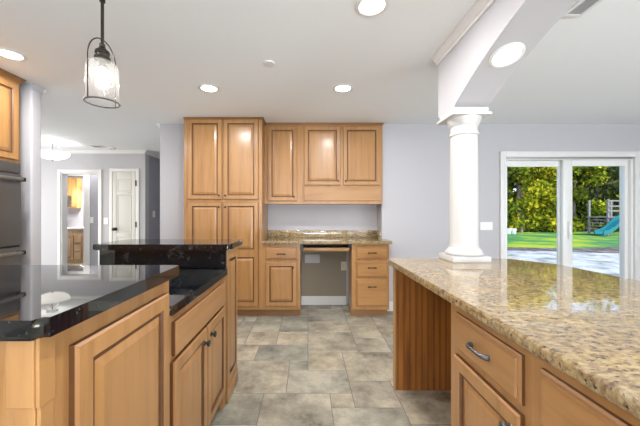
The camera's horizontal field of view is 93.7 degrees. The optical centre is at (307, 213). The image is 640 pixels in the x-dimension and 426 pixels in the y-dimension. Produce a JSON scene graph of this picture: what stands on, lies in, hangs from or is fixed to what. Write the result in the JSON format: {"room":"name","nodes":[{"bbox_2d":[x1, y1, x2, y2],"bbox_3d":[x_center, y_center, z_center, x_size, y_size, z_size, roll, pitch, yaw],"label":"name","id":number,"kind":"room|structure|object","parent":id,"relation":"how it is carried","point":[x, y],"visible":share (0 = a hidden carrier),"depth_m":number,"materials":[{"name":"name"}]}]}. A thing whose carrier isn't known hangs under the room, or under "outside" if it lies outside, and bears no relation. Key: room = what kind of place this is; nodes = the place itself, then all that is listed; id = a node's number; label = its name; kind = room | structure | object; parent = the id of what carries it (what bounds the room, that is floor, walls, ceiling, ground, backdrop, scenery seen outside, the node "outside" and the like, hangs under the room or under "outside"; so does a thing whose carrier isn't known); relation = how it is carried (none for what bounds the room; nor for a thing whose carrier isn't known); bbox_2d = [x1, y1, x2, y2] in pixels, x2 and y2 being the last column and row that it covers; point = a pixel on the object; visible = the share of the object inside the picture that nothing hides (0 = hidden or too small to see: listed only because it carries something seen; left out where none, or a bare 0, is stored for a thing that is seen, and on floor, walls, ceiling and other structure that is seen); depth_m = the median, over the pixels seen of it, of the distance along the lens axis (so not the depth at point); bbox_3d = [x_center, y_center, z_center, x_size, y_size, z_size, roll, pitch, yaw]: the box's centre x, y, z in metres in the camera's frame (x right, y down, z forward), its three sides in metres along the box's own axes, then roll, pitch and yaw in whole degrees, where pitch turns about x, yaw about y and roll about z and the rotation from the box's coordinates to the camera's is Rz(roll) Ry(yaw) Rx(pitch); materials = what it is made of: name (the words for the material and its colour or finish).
{"room":"kitchen","nodes":[
{"label":"kitchen","id":0,"kind":"room"},
{"bbox_2d":[19,83,40,264],"bbox_3d":[-2.812,0.042,2.663,0.815,2.357,0.105,0,0,0],"label":"wall","id":1,"kind":"structure","parent":0,"point":[29,99],"depth_m":2.61,"materials":[{"name":"grey paint"}]},
{"bbox_2d":[32,83,43,93],"bbox_3d":[-2.397,-1.112,2.663,0.016,0.050,0.105,0,0,0],"label":"trim","id":2,"kind":"structure","parent":1,"relation":"attached to","point":[35,87],"depth_m":2.66,"materials":[{"name":"grey paint"}]},
{"bbox_2d":[67,177,82,226],"bbox_3d":[-4.670,0.042,7.840,3.260,2.357,0.120,0,0,0],"label":"wall","id":3,"kind":"structure","parent":0,"point":[74,215],"depth_m":7.78,"materials":[{"name":"grey paint"}]},
{"bbox_2d":[67,178,81,207],"bbox_3d":[-6.025,-0.537,7.688,0.310,0.765,0.174,0,0,0],"label":"upper cabinet","id":4,"kind":"object","parent":3,"relation":"attached to","point":[74,185],"visible":0.8,"depth_m":7.62,"materials":[{"name":"brown wood"}]},
{"bbox_2d":[67,175,97,264],"bbox_3d":[-4.670,0.042,6.045,3.260,2.357,0.110,0,0,0],"label":"wall","id":5,"kind":"structure","parent":0,"point":[93,178],"depth_m":5.99,"materials":[{"name":"grey paint"}]},
{"bbox_2d":[67,175,89,264],"bbox_3d":[-5.298,0.203,5.980,1.905,2.035,0.020,0,0,0],"label":"trim","id":6,"kind":"structure","parent":5,"relation":"attached to","point":[86,178],"depth_m":5.97,"materials":[{"name":"white paint"}]},
{"bbox_2d":[41,154,148,264],"bbox_3d":[-4.610,0.042,5.440,3.380,2.357,0.120,0,0,0],"label":"wall","id":7,"kind":"structure","parent":0,"point":[103,162],"depth_m":5.38,"materials":[{"name":"grey paint"}]},
{"bbox_2d":[57,170,101,264],"bbox_3d":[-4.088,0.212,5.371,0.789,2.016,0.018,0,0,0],"label":"trim","id":8,"kind":"structure","parent":7,"relation":"attached to","point":[59,172],"depth_m":5.36,"materials":[{"name":"white paint"}]},
{"bbox_2d":[55,150,144,153],"bbox_3d":[-4.610,-1.109,5.360,3.380,0.055,0.040,0,0,0],"label":"trim","id":9,"kind":"structure","parent":7,"relation":"attached to","point":[67,151],"depth_m":5.35,"materials":[{"name":"white paint"}]},
{"bbox_2d":[109,168,138,241],"bbox_3d":[-3.287,0.203,5.333,0.531,2.035,0.094,0,0,0],"label":"door","id":10,"kind":"structure","parent":7,"relation":"in","point":[123,182],"depth_m":5.37,"materials":[{"name":"white paint"}]},
{"bbox_2d":[149,155,159,238],"bbox_3d":[-2.980,0.042,6.800,0.120,2.357,2.600,0,0,0],"label":"wall","id":11,"kind":"structure","parent":0,"point":[154,163],"depth_m":5.71,"materials":[{"name":"grey paint"}]},
{"bbox_2d":[144,150,159,158],"bbox_3d":[-2.900,-1.109,6.670,0.040,0.055,2.660,0,0,0],"label":"trim","id":12,"kind":"structure","parent":11,"relation":"attached to","point":[145,151],"depth_m":5.56,"materials":[{"name":"white paint"}]},
{"bbox_2d":[160,124,183,238],"bbox_3d":[-1.667,0.042,3.995,0.407,2.357,0.410,0,0,0],"label":"wall","id":13,"kind":"structure","parent":0,"point":[171,135],"depth_m":3.79,"materials":[{"name":"grey paint"}]},
{"bbox_2d":[67,257,519,425],"bbox_3d":[-0.449,1.279,2.803,12.259,0.118,11.856,0,0,0],"label":"floor","id":14,"kind":"structure","parent":0,"point":[325,365],"depth_m":2.24,"materials":[{"name":"tile"}]},
{"bbox_2d":[0,68,25,162],"bbox_3d":[-2.743,0.043,1.923,0.705,2.354,1.245,0,0,0],"label":"tall cabinet","id":15,"kind":"object","parent":14,"relation":"on","point":[9,82],"visible":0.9,"depth_m":2.42,"materials":[{"name":"brown wood"}]},
{"bbox_2d":[0,160,25,264],"bbox_3d":[-2.375,0.250,2.110,0.088,1.340,0.760,0,0,0],"label":"wall oven","id":16,"kind":"object","parent":15,"relation":"in","point":[11,179],"visible":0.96,"depth_m":2.40,"materials":[{"name":"silver metal"}]},
{"bbox_2d":[67,227,82,262],"bbox_3d":[-5.910,0.777,7.572,0.760,0.884,0.405,0,0,0],"label":"bathroom vanity","id":17,"kind":"object","parent":14,"relation":"on","point":[74,234],"visible":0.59,"depth_m":7.39,"materials":[{"name":"brown wood"}]},
{"bbox_2d":[67,227,82,228],"bbox_3d":[-5.910,0.355,7.572,0.760,0.040,0.405,0,0,0],"label":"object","id":18,"kind":"structure","parent":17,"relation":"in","point":[67,227],"depth_m":7.41,"materials":[{"name":"white paint"}]},
{"bbox_2d":[0,281,168,425],"bbox_3d":[-1.125,0.723,0.844,1.249,0.992,0.557,0,0,0],"label":"base cabinet","id":19,"kind":"object","parent":14,"relation":"on","point":[110,368],"visible":0.72,"depth_m":0.73,"materials":[{"name":"brown wood"}]},
{"bbox_2d":[0,265,178,340],"bbox_3d":[-1.137,0.208,0.826,1.325,0.037,0.582,0,0,0],"label":"countertop","id":20,"kind":"structure","parent":19,"relation":"on","point":[37,301],"depth_m":0.76,"materials":[{"name":"black stone"}]},
{"bbox_2d":[169,277,225,425],"bbox_3d":[-1.116,0.803,1.521,1.268,0.834,0.798,0,0,0],"label":"base cabinet","id":21,"kind":"object","parent":14,"relation":"on","point":[197,332],"visible":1,"depth_m":1.41,"materials":[{"name":"brown wood"}]},
{"bbox_2d":[169,268,226,315],"bbox_3d":[-1.146,0.366,1.521,1.268,0.037,0.794,0,0,0],"label":"countertop","id":22,"kind":"structure","parent":21,"relation":"on","point":[190,284],"depth_m":1.50,"materials":[{"name":"black stone"}]},
{"bbox_2d":[179,247,237,403],"bbox_3d":[-0.922,0.723,2.065,0.816,0.992,0.280,0,0,0],"label":"wall","id":23,"kind":"structure","parent":14,"relation":"on","point":[231,277],"depth_m":2.04,"materials":[{"name":"brown wood"}]},
{"bbox_2d":[92,239,242,267],"bbox_3d":[-0.923,0.269,2.075,0.867,0.157,0.400,0,0,0],"label":"bar","id":24,"kind":"object","parent":23,"relation":"on","point":[184,253],"visible":1,"depth_m":1.92,"materials":[{"name":"black stone"}]},
{"bbox_2d":[183,117,267,315],"bbox_3d":[-0.991,0.042,3.764,0.936,2.354,0.562,0,0,0],"label":"pantry cabinet","id":25,"kind":"object","parent":14,"relation":"on","point":[224,157],"visible":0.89,"depth_m":3.51,"materials":[{"name":"brown wood"}]},
{"bbox_2d":[262,244,300,315],"bbox_3d":[-0.316,0.786,3.756,0.448,0.868,0.555,0,0,0],"label":"base cabinet","id":26,"kind":"object","parent":14,"relation":"on","point":[281,263],"visible":0.99,"depth_m":3.52,"materials":[{"name":"brown wood"}]},
{"bbox_2d":[349,244,388,315],"bbox_3d":[0.735,0.786,3.634,0.440,0.868,0.310,0,0,0],"label":"base cabinet","id":27,"kind":"object","parent":14,"relation":"on","point":[368,263],"visible":0.98,"depth_m":3.51,"materials":[{"name":"brown wood"}]},
{"bbox_2d":[262,230,391,243],"bbox_3d":[0.223,0.283,3.769,1.525,0.133,0.558,0,0,0],"label":"countertop","id":28,"kind":"structure","parent":27,"relation":"on","point":[274,236],"depth_m":4.02,"materials":[{"name":"beige stone"}]},
{"bbox_2d":[300,244,350,250],"bbox_3d":[0.211,0.396,3.745,0.602,0.088,0.410,0,0,0],"label":"keyboard tray","id":29,"kind":"object","parent":28,"relation":"attached to","point":[307,247],"visible":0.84,"depth_m":3.58,"materials":[{"name":"brown wood"}]},
{"bbox_2d":[393,268,450,390],"bbox_3d":[1.030,0.786,1.689,0.860,0.868,0.858,0,0,0],"label":"end panel","id":30,"kind":"object","parent":14,"relation":"on","point":[421,317],"visible":0.3,"depth_m":2.07,"materials":[{"name":"brown wood"}]},
{"bbox_2d":[451,303,532,425],"bbox_3d":[0.874,0.786,1.030,0.652,0.868,0.459,0,0,0],"label":"base cabinet","id":31,"kind":"object","parent":14,"relation":"on","point":[492,374],"visible":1,"depth_m":0.98,"materials":[{"name":"brown wood"}]},
{"bbox_2d":[533,354,639,425],"bbox_3d":[0.874,0.786,0.580,0.652,0.868,0.440,0,0,0],"label":"base cabinet","id":32,"kind":"object","parent":14,"relation":"on","point":[559,399],"visible":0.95,"depth_m":0.68,"materials":[{"name":"brown wood"}]},
{"bbox_2d":[0,0,639,154],"bbox_3d":[-0.325,-1.197,2.700,12.150,0.120,11.600,0,0,0],"label":"ceiling","id":33,"kind":"structure","parent":0,"point":[585,69],"depth_m":2.30,"materials":[{"name":"white paint"}]},
{"bbox_2d":[0,47,27,60],"bbox_3d":[-2.118,-1.132,2.132,0.184,0.008,0.184,0,0,0],"label":"recessed light","id":34,"kind":"object","parent":33,"relation":"in","point":[6,53],"visible":1,"depth_m":2.14,"materials":[{"name":"white paint"}]},
{"bbox_2d":[41,140,70,161],"bbox_3d":[-3.980,-0.976,4.670,0.458,0.322,0.458,0,0,0],"label":"ceiling lamp","id":35,"kind":"object","parent":33,"relation":"attached to","point":[52,155],"visible":0.88,"depth_m":4.60,"materials":[{"name":"white glass"}]},
{"bbox_2d":[88,145,105,147],"bbox_3d":[-3.530,-1.131,5.015,0.180,0.012,0.170,0,0,0],"label":"ceiling vent","id":36,"kind":"object","parent":33,"relation":"in","point":[94,146],"visible":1,"depth_m":5.01,"materials":[{"name":"white metal"}]},
{"bbox_2d":[83,0,120,108],"bbox_3d":[-0.935,-0.819,1.364,0.142,0.634,0.142,0,0,0],"label":"pendant lamp","id":37,"kind":"object","parent":33,"relation":"hanging from","point":[102,80],"visible":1,"depth_m":1.35,"materials":[{"name":"brown metal"}]},
{"bbox_2d":[93,45,110,68],"bbox_3d":[-0.935,-0.715,1.364,0.068,0.100,0.068,0,0,0],"label":"socket","id":38,"kind":"object","parent":37,"relation":"attached to","point":[101,55],"depth_m":1.35,"materials":[{"name":"brown metal"}]},
{"bbox_2d":[198,84,219,92],"bbox_3d":[-0.893,-1.132,2.707,0.184,0.008,0.184,0,0,0],"label":"recessed light","id":39,"kind":"object","parent":33,"relation":"in","point":[209,88],"visible":1,"depth_m":2.71,"materials":[{"name":"white paint"}]},
{"bbox_2d":[263,60,274,66],"bbox_3d":[-0.293,-1.131,2.259,0.090,0.012,0.090,0,0,0],"label":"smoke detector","id":40,"kind":"object","parent":33,"relation":"attached to","point":[269,63],"visible":1,"depth_m":2.24,"materials":[{"name":"white paint"}]},
{"bbox_2d":[333,84,352,92],"bbox_3d":[0.316,-1.132,2.707,0.184,0.008,0.184,0,0,0],"label":"recessed light","id":41,"kind":"object","parent":33,"relation":"in","point":[341,88],"visible":1,"depth_m":2.70,"materials":[{"name":"white paint"}]},
{"bbox_2d":[355,0,388,16],"bbox_3d":[0.348,-1.132,1.632,0.184,0.008,0.184,0,0,0],"label":"recessed light","id":42,"kind":"object","parent":33,"relation":"in","point":[367,8],"visible":1,"depth_m":1.64,"materials":[{"name":"white paint"}]},
{"bbox_2d":[562,0,602,16],"bbox_3d":[1.498,-1.131,1.587,0.115,0.012,0.254,0,0,0],"label":"ceiling vent","id":43,"kind":"object","parent":33,"relation":"in","point":[580,7],"visible":0.96,"depth_m":1.64,"materials":[{"name":"white metal"}]},
{"bbox_2d":[268,205,376,303],"bbox_3d":[-0.265,0.042,4.122,2.393,2.357,0.157,0,0,0],"label":"wall","id":44,"kind":"structure","parent":0,"point":[280,217],"depth_m":4.05,"materials":[{"name":"grey paint"}]},
{"bbox_2d":[265,123,301,204],"bbox_3d":[-0.309,-0.630,3.872,0.462,1.009,0.347,0,0,0],"label":"upper cabinet","id":45,"kind":"object","parent":44,"relation":"attached to","point":[283,141],"visible":0.98,"depth_m":3.73,"materials":[{"name":"brown wood"}]},
{"bbox_2d":[305,254,319,262],"bbox_3d":[0.058,0.602,4.040,0.200,0.115,0.006,0,0,0],"label":"blank wall plate","id":46,"kind":"object","parent":44,"relation":"attached to","point":[309,258],"visible":1,"depth_m":4.04,"materials":[{"name":"grey plastic"}]},
{"bbox_2d":[268,230,374,236],"bbox_3d":[0.195,0.266,4.035,1.469,0.098,0.026,0,0,0],"label":"backsplash","id":47,"kind":"structure","parent":44,"relation":"attached to","point":[271,233],"depth_m":4.02,"materials":[{"name":"beige stone"}]},
{"bbox_2d":[301,296,345,304],"bbox_3d":[0.211,1.163,4.035,0.603,0.115,0.014,0,0,0],"label":"baseboard","id":48,"kind":"structure","parent":44,"relation":"attached to","point":[305,300],"depth_m":4.03,"materials":[{"name":"white paint"}]},
{"bbox_2d":[302,123,383,204],"bbox_3d":[0.435,-0.630,3.872,1.025,1.009,0.347,0,0,0],"label":"upper cabinet","id":49,"kind":"object","parent":44,"relation":"attached to","point":[342,162],"visible":1,"depth_m":3.73,"materials":[{"name":"brown wood"}]},
{"bbox_2d":[341,262,346,269],"bbox_3d":[0.482,0.700,4.039,0.075,0.118,0.008,0,0,0],"label":"wall outlet","id":50,"kind":"object","parent":44,"relation":"attached to","point":[343,264],"visible":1,"depth_m":4.04,"materials":[{"name":"beige plastic"}]},
{"bbox_2d":[438,0,576,117],"bbox_3d":[1.058,-0.915,0.767,0.225,0.443,2.815,0,0,0],"label":"beam","id":51,"kind":"structure","parent":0,"point":[466,78],"depth_m":1.66,"materials":[{"name":"grey paint"}]},
{"bbox_2d":[432,0,495,65],"bbox_3d":[0.922,-1.106,0.767,0.045,0.062,2.815,0,0,0],"label":"trim","id":52,"kind":"structure","parent":51,"relation":"attached to","point":[480,7],"depth_m":1.78,"materials":[{"name":"white paint"}]},
{"bbox_2d":[488,42,525,68],"bbox_3d":[1.058,-0.843,1.599,0.168,0.058,0.160,0,0,0],"label":"light","id":53,"kind":"object","parent":51,"relation":"attached to","point":[508,54],"visible":1,"depth_m":1.59,"materials":[{"name":"white paint"}]},
{"bbox_2d":[377,124,639,300],"bbox_3d":[3.341,0.042,3.995,4.818,2.357,0.410,0,0,0],"label":"wall","id":54,"kind":"structure","parent":0,"point":[413,213],"depth_m":3.79,"materials":[{"name":"grey paint"}]},
{"bbox_2d":[388,301,392,310],"bbox_3d":[1.685,1.163,3.783,1.450,0.115,0.015,0,0,0],"label":"baseboard","id":55,"kind":"structure","parent":54,"relation":"attached to","point":[390,302],"depth_m":3.77,"materials":[{"name":"white paint"}]},
{"bbox_2d":[480,222,492,229],"bbox_3d":[2.252,0.152,3.785,0.155,0.100,0.009,0,0,0],"label":"light switch","id":56,"kind":"object","parent":54,"relation":"attached to","point":[483,225],"visible":1,"depth_m":3.78,"materials":[{"name":"white plastic"}]},
{"bbox_2d":[500,151,639,280],"bbox_3d":[3.299,0.216,3.848,1.758,2.008,0.165,0,0,0],"label":"door","id":57,"kind":"structure","parent":54,"relation":"in","point":[564,161],"depth_m":3.79,"materials":[{"name":"white paint"}]},
{"label":"outside","id":58,"kind":"structure","parent":0,"visible":0},
{"bbox_2d":[507,231,618,247],"bbox_3d":[23.000,1.430,32.110,74.000,0.080,55.780,0,0,0],"label":"lawn","id":59,"kind":"structure","parent":58,"point":[581,239],"depth_m":15.75,"materials":[{"name":"green plant"}]},
{"bbox_2d":[511,228,516,233],"bbox_3d":[14.392,1.200,21.000,0.355,0.380,0.344,0,0,0],"label":"bucket","id":60,"kind":"object","parent":59,"relation":"on","point":[514,230],"visible":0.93,"depth_m":20.89,"materials":[{"name":"white plastic"}]},
{"bbox_2d":[507,167,530,216],"bbox_3d":[15.069,-2.598,23.367,4.042,8.295,5.177,0,0,30],"label":"tree","id":61,"kind":"object","parent":59,"relation":"on","point":[511,171],"visible":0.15,"depth_m":22.16,"materials":[{"name":"green plant"}]},
{"bbox_2d":[515,172,523,231],"bbox_3d":[16.120,-3.199,22.884,3.363,9.194,3.302,0,0,41],"label":"tree","id":62,"kind":"object","parent":59,"relation":"on","point":[519,192],"visible":0.02,"depth_m":22.71,"materials":[{"name":"green plant"}]},
{"bbox_2d":[508,176,535,214],"bbox_3d":[18.846,-2.547,27.339,3.920,7.888,5.077,0,0,-13],"label":"tree","id":63,"kind":"object","parent":59,"relation":"on","point":[515,185],"visible":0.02,"depth_m":27.05,"materials":[{"name":"green plant"}]},
{"bbox_2d":[507,167,556,231],"bbox_3d":[17.073,-2.547,23.158,5.077,7.888,3.920,0,0,-43],"label":"tree","id":64,"kind":"object","parent":59,"relation":"on","point":[530,199],"visible":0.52,"depth_m":22.29,"materials":[{"name":"green plant"}]},
{"bbox_2d":[528,169,576,231],"bbox_3d":[18.927,-2.052,24.382,4.270,6.939,4.560,0,0,-15],"label":"tree","id":65,"kind":"object","parent":59,"relation":"on","point":[551,199],"visible":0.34,"depth_m":22.97,"materials":[{"name":"green plant"}]},
{"bbox_2d":[507,173,618,231],"bbox_3d":[25.984,-4.287,28.553,44.310,11.894,11.576,0,0,0],"label":"foliage","id":66,"kind":"object","parent":59,"relation":"on","point":[575,225],"visible":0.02,"depth_m":23.45,"materials":[{"name":"green plant"}]},
{"bbox_2d":[507,246,618,253],"bbox_3d":[10.592,1.405,11.745,33.152,0.080,4.367,0,0,4],"label":"gravel bed","id":67,"kind":"object","parent":59,"relation":"on","point":[604,249],"visible":0.16,"depth_m":11.54,"materials":[{"name":"grey gravel"}]},
{"bbox_2d":[539,166,610,227],"bbox_3d":[21.010,-2.598,23.848,5.177,8.295,4.042,0,0,8],"label":"tree","id":68,"kind":"object","parent":59,"relation":"on","point":[597,206],"visible":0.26,"depth_m":23.22,"materials":[{"name":"green plant"}]},
{"bbox_2d":[576,166,618,225],"bbox_3d":[22.941,-2.679,24.363,3.988,8.244,5.012,0,0,9],"label":"tree","id":69,"kind":"object","parent":59,"relation":"on","point":[611,187],"visible":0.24,"depth_m":23.86,"materials":[{"name":"green plant"}]},
{"bbox_2d":[578,167,618,229],"bbox_3d":[25.345,-2.598,25.095,5.177,8.295,4.042,0,0,-7],"label":"tree","id":70,"kind":"object","parent":59,"relation":"on","point":[612,197],"visible":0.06,"depth_m":24.63,"materials":[{"name":"green plant"}]},
{"bbox_2d":[584,199,618,235],"bbox_3d":[19.675,0.215,19.700,2.650,2.350,2.200,0,0,0],"label":"playset","id":71,"kind":"object","parent":59,"relation":"on","point":[611,225],"visible":0.74,"depth_m":19.32,"materials":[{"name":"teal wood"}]},
{"bbox_3d":[0.874,0.786,0.140,0.652,0.868,0.440,0,0,0],"label":"base cabinet","id":72,"kind":"object","parent":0,"visible":0},
{"bbox_2d":[388,258,639,419],"bbox_3d":[1.067,0.333,0.998,1.015,0.036,2.295,0,0,0],"label":"countertop","id":73,"kind":"structure","parent":72,"relation":"on","point":[585,324],"depth_m":0.99,"materials":[{"name":"beige stone"}]},
{"bbox_2d":[437,107,491,262],"bbox_3d":[1.057,-0.190,2.042,0.254,1.008,0.245,0,0,0],"label":"column","id":74,"kind":"structure","parent":73,"relation":"on","point":[463,123],"depth_m":1.96,"materials":[{"name":"white paint"}]},
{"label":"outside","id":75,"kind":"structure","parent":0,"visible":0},
{"bbox_2d":[507,251,618,276],"bbox_3d":[14.030,1.400,7.561,25.940,0.080,7.223,0,0,0],"label":"patio","id":76,"kind":"structure","parent":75,"point":[605,263],"depth_m":8.97,"materials":[{"name":"white concrete"}]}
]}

